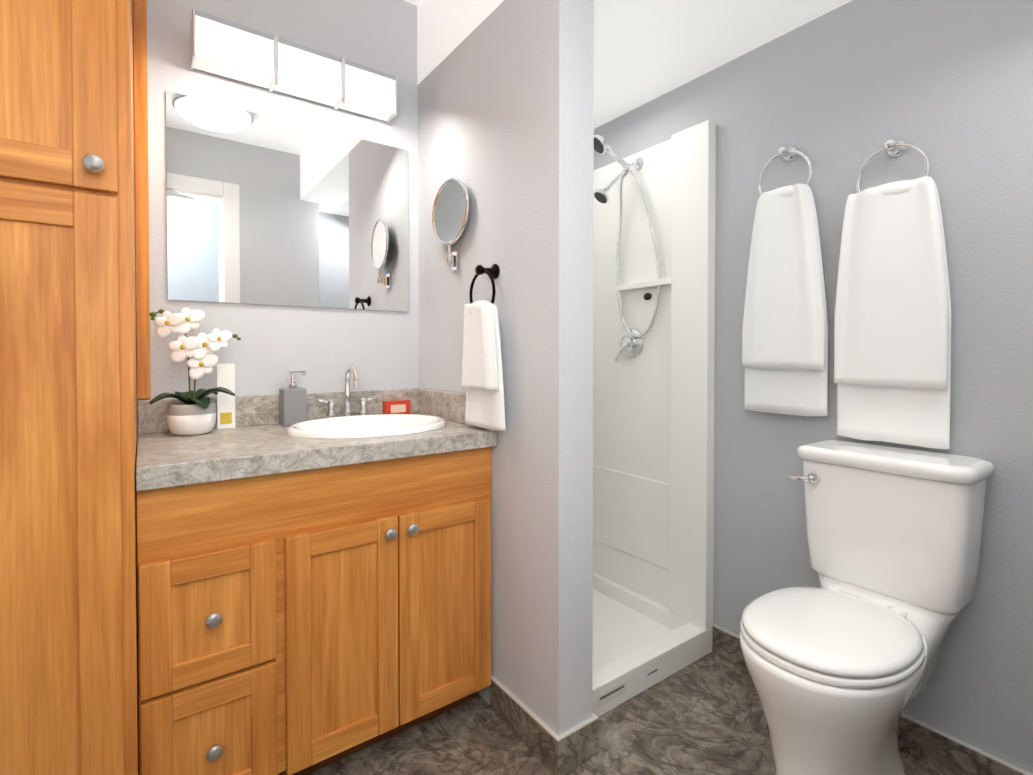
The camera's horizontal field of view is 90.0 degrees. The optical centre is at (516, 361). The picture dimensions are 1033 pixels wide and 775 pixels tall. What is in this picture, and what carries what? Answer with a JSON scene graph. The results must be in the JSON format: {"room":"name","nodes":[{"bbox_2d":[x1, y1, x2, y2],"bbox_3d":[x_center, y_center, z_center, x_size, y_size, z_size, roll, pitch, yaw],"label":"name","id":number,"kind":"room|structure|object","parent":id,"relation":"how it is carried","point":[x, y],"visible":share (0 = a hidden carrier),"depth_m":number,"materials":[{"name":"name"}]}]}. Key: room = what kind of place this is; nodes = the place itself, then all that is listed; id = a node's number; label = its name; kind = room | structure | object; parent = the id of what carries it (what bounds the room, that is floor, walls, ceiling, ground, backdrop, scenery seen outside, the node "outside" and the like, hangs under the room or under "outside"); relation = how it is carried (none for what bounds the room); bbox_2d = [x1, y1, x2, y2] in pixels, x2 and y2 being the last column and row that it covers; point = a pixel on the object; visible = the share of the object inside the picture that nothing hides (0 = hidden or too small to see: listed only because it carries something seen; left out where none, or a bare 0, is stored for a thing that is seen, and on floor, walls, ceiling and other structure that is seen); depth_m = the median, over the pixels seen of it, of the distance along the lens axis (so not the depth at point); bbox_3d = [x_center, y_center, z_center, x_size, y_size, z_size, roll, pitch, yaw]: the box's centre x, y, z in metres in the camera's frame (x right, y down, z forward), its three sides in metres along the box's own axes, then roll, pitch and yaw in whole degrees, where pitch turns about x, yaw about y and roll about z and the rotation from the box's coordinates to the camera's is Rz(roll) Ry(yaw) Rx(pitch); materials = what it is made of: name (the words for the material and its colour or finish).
{"room":"bathroom","nodes":[
{"label":"bathroom","id":0,"kind":"room"},
{"bbox_2d":[132,0,417,440],"bbox_3d":[-0.650,-0.204,1.934,2.465,2.600,0.100,-1,1,-36],"label":"wall","id":1,"kind":"structure","parent":0,"point":[324,348],"depth_m":1.78,"materials":[{"name":"grey paint"}]},
{"bbox_2d":[166,91,407,311],"bbox_3d":[-0.743,-0.507,1.796,0.783,0.630,0.005,-1,1,-36],"label":"mirror","id":2,"kind":"object","parent":1,"relation":"attached to","point":[265,209],"visible":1,"depth_m":1.75,"materials":[{"name":"clear glass"}]},
{"bbox_2d":[190,8,397,122],"bbox_3d":[-0.719,-0.955,1.733,0.630,0.158,0.125,-1,1,-36],"label":"sconce","id":3,"kind":"object","parent":1,"relation":"attached to","point":[229,49],"visible":1,"depth_m":1.67,"materials":[{"name":"white glass"}]},
{"bbox_2d":[404,0,421,5],"bbox_3d":[-0.443,-1.438,0.819,1.515,0.100,2.120,-1,1,-36],"label":"ceiling","id":4,"kind":"structure","parent":0,"point":[416,2],"depth_m":2.02,"materials":[{"name":"paint"}]},
{"bbox_2d":[418,0,593,735],"bbox_3d":[-0.089,0.003,1.751,0.125,2.190,0.860,-1,1,-36],"label":"wall","id":5,"kind":"structure","parent":0,"point":[506,112],"depth_m":1.47,"materials":[{"name":"grey paint"}]},
{"bbox_2d":[432,177,468,270],"bbox_3d":[-0.219,-0.472,1.773,0.049,0.308,0.228,-1,1,-36],"label":"magnifying mirror","id":6,"kind":"object","parent":5,"relation":"attached to","point":[450,211],"visible":1,"depth_m":1.76,"materials":[{"name":"silver metal"}]},
{"bbox_2d":[461,264,505,430],"bbox_3d":[-0.102,-0.050,1.583,0.088,0.507,0.229,-1,1,-36],"label":"towel ring","id":7,"kind":"object","parent":5,"relation":"attached to","point":[482,376],"visible":1,"depth_m":1.54,"materials":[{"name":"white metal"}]},
{"bbox_2d":[490,676,577,774],"bbox_3d":[0.027,1.050,1.510,0.037,0.104,0.332,-1,1,-36],"label":"baseboard","id":8,"kind":"structure","parent":5,"relation":"attached to","point":[564,753],"depth_m":1.44,"materials":[{"name":"tile"}]},
{"bbox_2d":[307,652,945,774],"bbox_3d":[-0.017,1.170,0.308,3.600,0.100,3.750,-1,1,-36],"label":"floor","id":9,"kind":"structure","parent":0,"point":[704,715],"depth_m":1.50,"materials":[{"name":"tile"}]},
{"bbox_2d":[0,0,150,774],"bbox_3d":[-1.133,-0.058,1.136,0.540,2.330,0.626,-1,1,-36],"label":"tall cabinet","id":10,"kind":"object","parent":9,"relation":"on","point":[74,305],"visible":0.94,"depth_m":1.00,"materials":[{"name":"brown wood"}]},
{"bbox_2d":[136,364,496,774],"bbox_3d":[-0.586,0.557,1.564,0.903,1.088,0.589,-1,1,-36],"label":"bathroom vanity","id":11,"kind":"object","parent":9,"relation":"on","point":[314,591],"visible":1,"depth_m":1.32,"materials":[{"name":"brown wood"}]},
{"bbox_2d":[136,388,496,490],"bbox_3d":[-0.592,0.188,1.567,0.903,0.150,0.568,-1,1,-36],"label":"countertop","id":12,"kind":"structure","parent":11,"relation":"on","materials":[{"name":"stone"}]},
{"bbox_2d":[149,308,240,435],"bbox_3d":[-0.948,0.028,1.530,0.231,0.370,0.150,-1,1,-36],"label":"orchid pot","id":13,"kind":"object","parent":12,"relation":"on","point":[193,413],"visible":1,"depth_m":1.49,"materials":[{"name":"white"}]},
{"bbox_2d":[217,364,234,428],"bbox_3d":[-0.921,0.109,1.638,0.050,0.205,0.006,-1,1,-36],"label":"box","id":14,"kind":"object","parent":12,"relation":"on","point":[225,401],"visible":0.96,"depth_m":1.64,"materials":[{"name":"white cardboard"}]},
{"bbox_2d":[279,370,306,425],"bbox_3d":[-0.745,0.119,1.725,0.076,0.181,0.072,-1,1,-36],"label":"soap dispenser","id":15,"kind":"object","parent":12,"relation":"on","point":[292,403],"visible":0.96,"depth_m":1.70,"materials":[{"name":"grey plastic"}]},
{"bbox_2d":[316,364,377,417],"bbox_3d":[-0.580,0.109,1.812,0.220,0.200,0.132,-1,1,-36],"label":"faucet","id":16,"kind":"object","parent":12,"relation":"on","point":[346,404],"depth_m":1.84,"materials":[{"name":"silver metal"}]},
{"bbox_2d":[286,414,445,438],"bbox_3d":[-0.468,0.277,1.660,0.500,0.169,0.410,-1,1,-36],"label":"sink","id":17,"kind":"object","parent":12,"relation":"in","point":[349,426],"depth_m":1.72,"materials":[{"name":"white ceramic"}]},
{"bbox_2d":[383,400,410,413],"bbox_3d":[-0.456,0.177,1.965,0.100,0.058,0.031,-1,1,-36],"label":"soap box","id":18,"kind":"object","parent":12,"relation":"on","point":[398,407],"visible":0.88,"depth_m":1.95,"materials":[{"name":"red cardboard"}]},
{"bbox_2d":[592,120,715,716],"bbox_3d":[0.229,0.079,2.037,0.721,2.030,0.768,-1,1,-36],"label":"shower stall","id":19,"kind":"object","parent":9,"relation":"on","point":[654,224],"visible":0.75,"depth_m":2.10,"materials":[{"name":"white plastic"}]},
{"bbox_2d":[740,440,993,774],"bbox_3d":[0.829,0.674,1.277,0.638,0.862,0.410,-1,1,-36],"label":"toilet","id":20,"kind":"object","parent":9,"relation":"on","point":[840,662],"visible":1,"depth_m":1.23,"materials":[{"name":"white ceramic"}]},
{"bbox_2d":[417,0,851,128],"bbox_3d":[0.617,-1.292,1.459,0.950,0.410,2.330,-1,1,-36],"label":"ceiling","id":21,"kind":"structure","parent":0,"point":[645,51],"depth_m":1.77,"materials":[{"name":"paint"}]},
{"bbox_2d":[594,0,1032,773],"bbox_3d":[0.962,-0.201,1.724,0.100,2.600,2.330,-1,1,-36],"label":"wall","id":22,"kind":"structure","parent":0,"point":[840,96],"depth_m":1.43,"materials":[{"name":"grey paint"}]},
{"bbox_2d":[742,146,827,415],"bbox_3d":[0.874,-0.269,1.691,0.078,0.882,0.270,-1,1,-36],"label":"towel ring","id":23,"kind":"object","parent":22,"relation":"attached to","point":[785,344],"visible":1,"depth_m":1.66,"materials":[{"name":"white fabric"}]},
{"bbox_2d":[712,624,1032,774],"bbox_3d":[1.142,1.052,1.398,0.012,0.104,1.360,-1,1,-36],"label":"baseboard","id":24,"kind":"structure","parent":22,"relation":"attached to","point":[945,753],"depth_m":1.40,"materials":[{"name":"tile"}]},
{"bbox_2d":[834,138,950,448],"bbox_3d":[1.048,-0.200,1.450,0.079,0.859,0.272,-1,1,-36],"label":"towel ring","id":25,"kind":"object","parent":22,"relation":"attached to","point":[892,349],"visible":0.98,"depth_m":1.43,"materials":[{"name":"white fabric"}]}
]}

